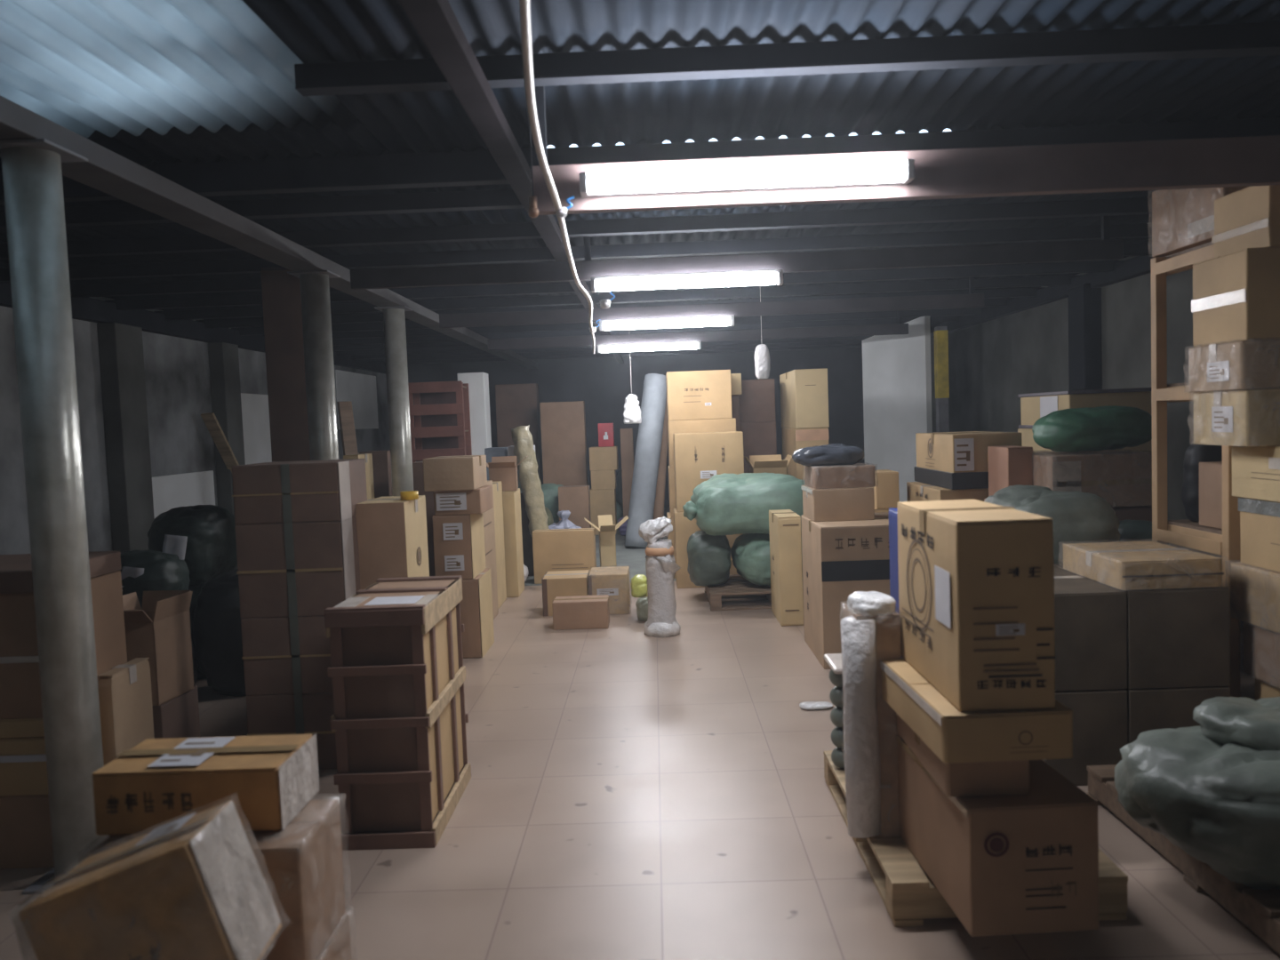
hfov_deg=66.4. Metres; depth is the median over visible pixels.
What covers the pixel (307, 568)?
carton
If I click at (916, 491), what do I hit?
carton
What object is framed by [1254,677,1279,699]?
carton
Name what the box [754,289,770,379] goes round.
bundle
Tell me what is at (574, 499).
carton
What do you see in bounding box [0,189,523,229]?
steel beam
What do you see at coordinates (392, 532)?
carton
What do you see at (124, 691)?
carton
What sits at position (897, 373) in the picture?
wall
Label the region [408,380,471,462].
wooden crate
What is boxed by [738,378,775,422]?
carton
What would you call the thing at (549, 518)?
woven sack
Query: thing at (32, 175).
steel column
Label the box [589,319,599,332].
socket
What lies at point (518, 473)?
foam box
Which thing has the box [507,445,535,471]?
foam box
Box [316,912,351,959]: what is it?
carton
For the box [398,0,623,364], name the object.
beam
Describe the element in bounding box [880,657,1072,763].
carton
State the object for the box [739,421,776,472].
carton
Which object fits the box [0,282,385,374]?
beam
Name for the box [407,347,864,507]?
wall
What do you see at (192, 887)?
carton
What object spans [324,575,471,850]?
crate
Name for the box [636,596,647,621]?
plastic bag
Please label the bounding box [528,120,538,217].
holder
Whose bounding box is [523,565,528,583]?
wrapped bundle
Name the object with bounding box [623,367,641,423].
hanging bag
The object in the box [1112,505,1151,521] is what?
carton
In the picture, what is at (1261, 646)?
carton
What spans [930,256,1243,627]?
wall
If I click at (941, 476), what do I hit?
tray
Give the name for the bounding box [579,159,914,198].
lamp
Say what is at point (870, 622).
roll
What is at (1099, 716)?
carton
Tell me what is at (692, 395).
carton
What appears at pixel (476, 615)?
carton
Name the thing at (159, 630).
carton
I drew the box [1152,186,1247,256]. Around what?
carton
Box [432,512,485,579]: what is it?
carton
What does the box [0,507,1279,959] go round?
floor
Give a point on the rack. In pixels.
(1188, 533)
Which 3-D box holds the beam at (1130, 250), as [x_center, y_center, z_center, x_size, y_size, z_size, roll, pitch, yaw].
[-0.263,-1.638,7.660,8.850,0.085,0.080,-2,3,1]
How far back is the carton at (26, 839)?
3.69 m
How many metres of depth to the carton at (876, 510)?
7.08 m
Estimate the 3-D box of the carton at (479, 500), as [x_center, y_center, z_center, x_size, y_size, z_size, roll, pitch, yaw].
[-1.256,0.141,6.987,0.334,0.169,0.511,-2,3,1]
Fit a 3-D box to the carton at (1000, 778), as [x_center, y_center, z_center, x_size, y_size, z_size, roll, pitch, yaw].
[0.990,0.818,3.061,0.246,0.120,0.608,-2,3,1]
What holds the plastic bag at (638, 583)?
on the plastic bag at (641, 602)
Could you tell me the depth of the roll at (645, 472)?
12.54 m
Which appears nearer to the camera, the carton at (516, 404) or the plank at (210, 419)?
the plank at (210, 419)
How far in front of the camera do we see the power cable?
2.96 m
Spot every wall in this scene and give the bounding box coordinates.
[0,296,390,554]
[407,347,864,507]
[861,316,932,502]
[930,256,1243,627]
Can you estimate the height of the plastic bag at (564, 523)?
0.563 m
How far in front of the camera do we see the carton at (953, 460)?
6.37 m
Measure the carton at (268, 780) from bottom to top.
0.162 m
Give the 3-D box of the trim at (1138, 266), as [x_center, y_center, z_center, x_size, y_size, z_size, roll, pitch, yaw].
[4.114,-1.752,7.854,0.100,0.140,20.000,-2,3,1]
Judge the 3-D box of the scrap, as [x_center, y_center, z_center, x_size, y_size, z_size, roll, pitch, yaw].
[0.965,1.234,5.368,0.180,0.027,0.119,-2,3,1]
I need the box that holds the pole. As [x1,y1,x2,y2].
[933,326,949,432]
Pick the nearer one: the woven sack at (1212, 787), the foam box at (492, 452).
the woven sack at (1212, 787)
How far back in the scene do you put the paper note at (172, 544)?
6.29 m
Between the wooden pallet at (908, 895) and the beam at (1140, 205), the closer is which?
the wooden pallet at (908, 895)
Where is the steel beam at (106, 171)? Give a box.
[0,95,538,368]
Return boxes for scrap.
[800,701,832,709]
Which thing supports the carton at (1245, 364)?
on the carton at (1252, 417)
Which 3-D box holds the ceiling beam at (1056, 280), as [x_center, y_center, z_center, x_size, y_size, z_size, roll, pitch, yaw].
[-0.240,-1.740,9.357,8.850,0.085,0.080,-2,3,1]
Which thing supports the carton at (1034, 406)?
on the carton at (1027, 434)
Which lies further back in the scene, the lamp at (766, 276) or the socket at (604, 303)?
the lamp at (766, 276)
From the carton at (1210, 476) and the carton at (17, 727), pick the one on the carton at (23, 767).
the carton at (17, 727)
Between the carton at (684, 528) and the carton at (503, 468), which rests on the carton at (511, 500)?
the carton at (503, 468)
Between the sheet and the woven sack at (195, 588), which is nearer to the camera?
the sheet
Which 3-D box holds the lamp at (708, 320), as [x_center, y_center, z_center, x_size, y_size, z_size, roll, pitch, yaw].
[0.237,-1.400,8.723,1.200,0.093,0.072,-2,3,1]
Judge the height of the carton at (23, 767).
0.219 m
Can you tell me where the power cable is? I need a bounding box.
[519,0,594,353]
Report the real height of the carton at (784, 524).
0.841 m
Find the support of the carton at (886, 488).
on the carton at (876, 510)
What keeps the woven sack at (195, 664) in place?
on the floor
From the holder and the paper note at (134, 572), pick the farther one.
the paper note at (134, 572)
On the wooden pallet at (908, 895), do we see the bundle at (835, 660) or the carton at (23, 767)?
the bundle at (835, 660)
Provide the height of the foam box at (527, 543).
0.892 m
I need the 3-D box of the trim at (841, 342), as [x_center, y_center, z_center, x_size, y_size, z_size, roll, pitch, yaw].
[-0.148,-2.147,16.144,8.850,0.085,0.080,-2,3,1]
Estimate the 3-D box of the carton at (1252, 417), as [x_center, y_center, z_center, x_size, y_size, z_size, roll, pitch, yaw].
[2.717,-0.273,4.081,0.633,0.236,0.422,-2,3,1]
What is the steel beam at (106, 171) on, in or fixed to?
on the steel column at (394, 317)
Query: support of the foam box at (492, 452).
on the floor
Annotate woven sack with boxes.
[119,549,189,607]
[146,504,237,584]
[187,583,205,679]
[191,640,198,685]
[541,483,563,523]
[545,507,553,525]
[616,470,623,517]
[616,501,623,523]
[682,472,804,535]
[687,530,731,586]
[730,532,802,586]
[984,485,1120,563]
[1032,405,1151,452]
[1114,696,1279,891]
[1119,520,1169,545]
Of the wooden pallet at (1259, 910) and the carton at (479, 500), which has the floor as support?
the wooden pallet at (1259, 910)
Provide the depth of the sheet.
3.43 m
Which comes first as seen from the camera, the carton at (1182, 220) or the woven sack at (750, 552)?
the carton at (1182, 220)
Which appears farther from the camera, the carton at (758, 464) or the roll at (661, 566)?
the carton at (758, 464)
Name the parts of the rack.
post, rail, rail, rail, rail, rail, rail, post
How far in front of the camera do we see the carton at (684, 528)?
9.30 m
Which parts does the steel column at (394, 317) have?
cap plate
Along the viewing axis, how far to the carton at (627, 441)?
14.21 m
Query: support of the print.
attached to the carton at (976, 580)
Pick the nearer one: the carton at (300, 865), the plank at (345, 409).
the carton at (300, 865)
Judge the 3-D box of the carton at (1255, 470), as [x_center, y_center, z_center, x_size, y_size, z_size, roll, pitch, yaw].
[2.865,-0.029,3.816,0.671,0.223,0.788,-2,3,1]
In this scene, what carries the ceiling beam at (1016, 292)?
attached to the wall at (991, 363)
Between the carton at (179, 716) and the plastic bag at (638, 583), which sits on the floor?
the carton at (179, 716)
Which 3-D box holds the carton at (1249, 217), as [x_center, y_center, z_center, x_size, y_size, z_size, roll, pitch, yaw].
[2.776,-1.074,4.030,0.610,0.265,0.398,-2,3,1]
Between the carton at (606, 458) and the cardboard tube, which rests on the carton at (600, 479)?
the carton at (606, 458)
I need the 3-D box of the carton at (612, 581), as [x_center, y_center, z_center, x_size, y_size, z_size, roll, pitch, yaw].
[-0.259,0.941,8.401,0.362,0.345,0.483,-2,3,1]
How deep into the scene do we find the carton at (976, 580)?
2.70 m
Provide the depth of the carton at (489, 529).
8.14 m
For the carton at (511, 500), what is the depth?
9.16 m
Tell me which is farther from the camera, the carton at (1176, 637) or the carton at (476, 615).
the carton at (476, 615)
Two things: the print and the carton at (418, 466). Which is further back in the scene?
the carton at (418, 466)
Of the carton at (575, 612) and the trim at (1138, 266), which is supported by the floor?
the carton at (575, 612)
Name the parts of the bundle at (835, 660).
lid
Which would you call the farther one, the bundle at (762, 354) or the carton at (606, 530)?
the carton at (606, 530)
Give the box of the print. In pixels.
[934,565,951,629]
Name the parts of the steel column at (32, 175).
plate, cap plate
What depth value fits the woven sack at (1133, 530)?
5.25 m
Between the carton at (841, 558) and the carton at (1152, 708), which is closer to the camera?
the carton at (1152, 708)
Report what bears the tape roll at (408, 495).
on the carton at (392, 532)
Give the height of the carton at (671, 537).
0.620 m
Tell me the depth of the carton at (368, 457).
8.20 m
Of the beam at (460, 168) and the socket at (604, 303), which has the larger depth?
the socket at (604, 303)
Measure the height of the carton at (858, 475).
0.148 m
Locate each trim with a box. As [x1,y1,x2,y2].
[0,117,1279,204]
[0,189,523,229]
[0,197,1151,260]
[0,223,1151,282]
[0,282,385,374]
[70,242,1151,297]
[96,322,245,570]
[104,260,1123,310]
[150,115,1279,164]
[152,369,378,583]
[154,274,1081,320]
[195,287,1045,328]
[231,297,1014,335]
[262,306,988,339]
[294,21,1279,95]
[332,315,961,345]
[332,322,941,351]
[335,345,481,355]
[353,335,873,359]
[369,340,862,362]
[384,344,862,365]
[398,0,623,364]
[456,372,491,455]
[930,256,1157,338]
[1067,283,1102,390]
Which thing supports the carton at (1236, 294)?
on the carton at (1245, 364)
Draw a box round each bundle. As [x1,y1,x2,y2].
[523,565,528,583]
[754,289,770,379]
[824,653,845,767]
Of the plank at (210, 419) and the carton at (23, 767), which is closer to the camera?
the carton at (23, 767)
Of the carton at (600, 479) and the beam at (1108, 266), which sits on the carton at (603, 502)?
the carton at (600, 479)
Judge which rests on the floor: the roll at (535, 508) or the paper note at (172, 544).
the roll at (535, 508)
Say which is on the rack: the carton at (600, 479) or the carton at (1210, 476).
the carton at (1210, 476)
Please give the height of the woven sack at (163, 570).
0.431 m
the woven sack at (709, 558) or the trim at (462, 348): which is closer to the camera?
the woven sack at (709, 558)
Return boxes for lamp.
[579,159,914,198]
[590,269,783,292]
[597,340,701,352]
[599,314,734,331]
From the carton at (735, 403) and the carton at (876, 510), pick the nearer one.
the carton at (876, 510)
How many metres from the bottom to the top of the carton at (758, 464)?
0.365 m
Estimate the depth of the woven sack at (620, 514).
14.96 m
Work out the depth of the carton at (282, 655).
4.63 m
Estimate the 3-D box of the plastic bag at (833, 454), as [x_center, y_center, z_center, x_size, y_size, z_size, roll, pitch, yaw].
[1.274,-0.175,6.638,0.487,0.143,0.324,-2,3,-2]
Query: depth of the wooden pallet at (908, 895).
3.07 m
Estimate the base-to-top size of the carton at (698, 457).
0.742 m
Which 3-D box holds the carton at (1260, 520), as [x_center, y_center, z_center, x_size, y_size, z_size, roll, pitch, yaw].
[2.889,0.226,3.812,0.670,0.283,0.748,-2,3,1]
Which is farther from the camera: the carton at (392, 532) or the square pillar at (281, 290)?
the square pillar at (281, 290)
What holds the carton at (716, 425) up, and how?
on the carton at (671, 471)
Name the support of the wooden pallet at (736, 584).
on the floor
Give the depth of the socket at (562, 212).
3.50 m
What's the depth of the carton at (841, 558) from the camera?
6.13 m
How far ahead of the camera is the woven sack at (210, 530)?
6.42 m
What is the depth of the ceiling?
4.04 m
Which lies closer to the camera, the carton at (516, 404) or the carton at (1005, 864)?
the carton at (1005, 864)
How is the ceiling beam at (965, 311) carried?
attached to the wall at (897, 373)
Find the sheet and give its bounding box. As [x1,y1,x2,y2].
[0,0,358,137]
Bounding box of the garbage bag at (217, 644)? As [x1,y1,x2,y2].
[192,568,246,696]
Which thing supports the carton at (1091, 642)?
on the carton at (1099, 716)
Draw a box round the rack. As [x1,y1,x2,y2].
[1150,241,1240,696]
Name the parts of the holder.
cord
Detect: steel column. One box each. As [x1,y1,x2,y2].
[0,138,108,894]
[287,270,340,460]
[374,305,413,495]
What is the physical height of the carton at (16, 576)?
0.083 m
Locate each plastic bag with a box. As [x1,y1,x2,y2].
[548,510,580,529]
[617,517,627,535]
[630,574,647,597]
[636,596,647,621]
[791,443,864,466]
[1181,441,1222,522]
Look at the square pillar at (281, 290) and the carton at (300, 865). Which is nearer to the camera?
the carton at (300, 865)
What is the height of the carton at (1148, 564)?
0.131 m
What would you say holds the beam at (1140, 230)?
attached to the wall at (991, 363)
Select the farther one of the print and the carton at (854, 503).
the carton at (854, 503)
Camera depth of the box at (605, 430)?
14.09 m
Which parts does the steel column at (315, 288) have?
cap plate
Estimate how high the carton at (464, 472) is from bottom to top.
0.225 m
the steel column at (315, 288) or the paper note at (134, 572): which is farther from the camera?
the steel column at (315, 288)
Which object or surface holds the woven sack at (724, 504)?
on the woven sack at (750, 552)
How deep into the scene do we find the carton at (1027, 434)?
7.24 m
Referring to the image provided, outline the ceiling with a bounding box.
[0,0,1279,327]
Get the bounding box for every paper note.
[120,566,143,589]
[162,534,187,559]
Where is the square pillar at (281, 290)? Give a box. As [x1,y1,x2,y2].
[260,266,310,462]
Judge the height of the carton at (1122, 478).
0.318 m
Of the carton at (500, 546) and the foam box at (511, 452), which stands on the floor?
the carton at (500, 546)
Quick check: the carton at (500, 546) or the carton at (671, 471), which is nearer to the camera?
the carton at (500, 546)
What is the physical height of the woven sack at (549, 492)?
0.785 m
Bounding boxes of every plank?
[200,412,239,472]
[336,401,358,455]
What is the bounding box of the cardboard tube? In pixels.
[652,402,668,520]
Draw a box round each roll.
[400,490,418,500]
[509,424,550,541]
[624,373,666,548]
[637,517,681,637]
[841,591,901,838]
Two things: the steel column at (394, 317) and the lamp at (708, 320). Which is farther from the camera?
the lamp at (708, 320)
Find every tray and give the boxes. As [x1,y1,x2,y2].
[914,466,988,489]
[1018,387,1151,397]
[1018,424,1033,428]
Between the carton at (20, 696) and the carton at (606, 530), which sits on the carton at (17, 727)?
the carton at (20, 696)
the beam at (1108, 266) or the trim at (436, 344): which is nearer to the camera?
the beam at (1108, 266)
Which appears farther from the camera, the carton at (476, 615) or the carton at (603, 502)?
the carton at (603, 502)
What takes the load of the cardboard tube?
on the floor
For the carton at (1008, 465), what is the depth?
5.98 m
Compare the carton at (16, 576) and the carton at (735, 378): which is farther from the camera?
the carton at (735, 378)
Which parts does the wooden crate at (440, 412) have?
post, post, panel, post, post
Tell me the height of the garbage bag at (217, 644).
0.754 m
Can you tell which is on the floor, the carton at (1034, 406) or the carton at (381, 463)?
the carton at (381, 463)
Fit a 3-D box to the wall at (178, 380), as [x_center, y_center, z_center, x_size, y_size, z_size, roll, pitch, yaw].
[-4.737,-0.305,8.062,0.200,3.200,20.000,-2,3,1]
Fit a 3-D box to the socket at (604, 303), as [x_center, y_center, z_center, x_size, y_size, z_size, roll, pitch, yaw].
[-0.195,-1.122,6.027,0.109,0.123,0.070,-2,3,1]
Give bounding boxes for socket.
[555,195,574,217]
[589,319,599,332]
[600,288,616,308]
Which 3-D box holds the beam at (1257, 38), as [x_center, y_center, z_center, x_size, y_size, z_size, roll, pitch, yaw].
[1.451,-1.498,3.387,5.300,0.085,0.080,-2,3,1]
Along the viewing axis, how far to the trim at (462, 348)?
14.46 m
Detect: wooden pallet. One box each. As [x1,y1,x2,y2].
[704,574,803,611]
[823,750,1127,926]
[1086,764,1279,954]
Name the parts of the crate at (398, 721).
panel, post, panel, post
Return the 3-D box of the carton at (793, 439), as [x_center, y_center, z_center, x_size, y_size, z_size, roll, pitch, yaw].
[1.771,-0.251,10.530,0.343,0.619,1.110,-2,3,1]
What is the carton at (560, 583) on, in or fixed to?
on the floor
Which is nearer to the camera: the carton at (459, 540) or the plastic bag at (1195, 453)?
the plastic bag at (1195, 453)
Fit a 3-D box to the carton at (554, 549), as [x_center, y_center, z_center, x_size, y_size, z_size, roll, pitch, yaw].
[-0.767,0.772,9.975,0.631,0.531,0.210,-2,3,3]
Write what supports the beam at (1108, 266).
attached to the wall at (991, 363)
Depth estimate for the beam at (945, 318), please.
12.70 m
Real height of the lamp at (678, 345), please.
0.093 m
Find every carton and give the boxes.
[0,551,121,593]
[0,570,127,719]
[0,717,44,737]
[0,736,48,796]
[0,794,54,869]
[18,800,281,959]
[85,799,345,959]
[92,733,319,835]
[97,657,154,766]
[122,590,194,705]
[152,685,200,738]
[232,458,367,524]
[234,516,359,618]
[240,616,332,695]
[245,692,336,769]
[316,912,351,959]
[343,453,374,499]
[355,495,429,589]
[359,449,392,498]
[412,460,435,576]
[423,455,487,491]
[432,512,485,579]
[433,485,493,515]
[459,568,494,658]
[483,480,498,619]
[486,456,527,491]
[492,480,506,607]
[495,383,542,484]
[502,488,524,597]
[532,528,596,583]
[540,400,588,486]
[541,569,590,615]
[552,594,609,630]
[558,485,591,527]
[584,514,628,567]
[588,566,630,614]
[589,445,618,470]
[589,488,616,535]
[590,469,616,489]
[620,428,634,517]
[665,369,732,420]
[666,512,676,578]
[667,418,735,468]
[667,465,675,517]
[672,431,743,511]
[673,507,741,588]
[730,373,741,395]
[731,394,740,431]
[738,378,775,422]
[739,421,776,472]
[743,454,791,474]
[768,509,803,626]
[779,368,829,428]
[781,427,828,479]
[800,512,890,669]
[801,484,874,521]
[804,463,875,488]
[873,469,899,508]
[874,508,888,512]
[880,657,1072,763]
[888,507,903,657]
[896,499,1055,711]
[896,712,1029,796]
[896,734,1098,936]
[906,481,988,501]
[914,431,1021,489]
[987,445,1033,495]
[1017,428,1151,453]
[1018,387,1151,428]
[1032,449,1151,506]
[1041,688,1127,785]
[1053,563,1229,688]
[1053,565,1127,691]
[1062,540,1223,590]
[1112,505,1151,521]
[1125,686,1229,746]
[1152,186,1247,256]
[1188,339,1279,391]
[1191,247,1279,347]
[1193,388,1279,446]
[1198,461,1222,528]
[1211,184,1279,257]
[1230,562,1279,633]
[1231,445,1279,502]
[1238,497,1279,572]
[1243,621,1279,687]
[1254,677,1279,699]
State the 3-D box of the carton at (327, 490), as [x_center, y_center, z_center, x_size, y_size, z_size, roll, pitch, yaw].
[-1.657,0.050,4.809,0.510,0.277,0.460,-2,3,1]
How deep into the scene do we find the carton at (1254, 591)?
4.05 m
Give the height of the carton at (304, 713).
0.370 m
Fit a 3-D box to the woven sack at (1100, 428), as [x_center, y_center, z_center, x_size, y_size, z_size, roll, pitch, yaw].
[2.768,-0.316,5.969,0.715,0.268,0.518,-2,3,1]
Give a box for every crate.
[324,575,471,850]
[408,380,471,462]
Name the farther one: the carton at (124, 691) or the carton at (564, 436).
the carton at (564, 436)
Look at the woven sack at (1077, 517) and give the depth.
4.93 m
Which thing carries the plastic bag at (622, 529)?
on the floor
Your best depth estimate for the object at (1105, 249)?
6.20 m
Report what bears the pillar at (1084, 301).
attached to the wall at (991, 363)
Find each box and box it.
[484,447,507,479]
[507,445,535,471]
[517,471,523,492]
[520,492,534,575]
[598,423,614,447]

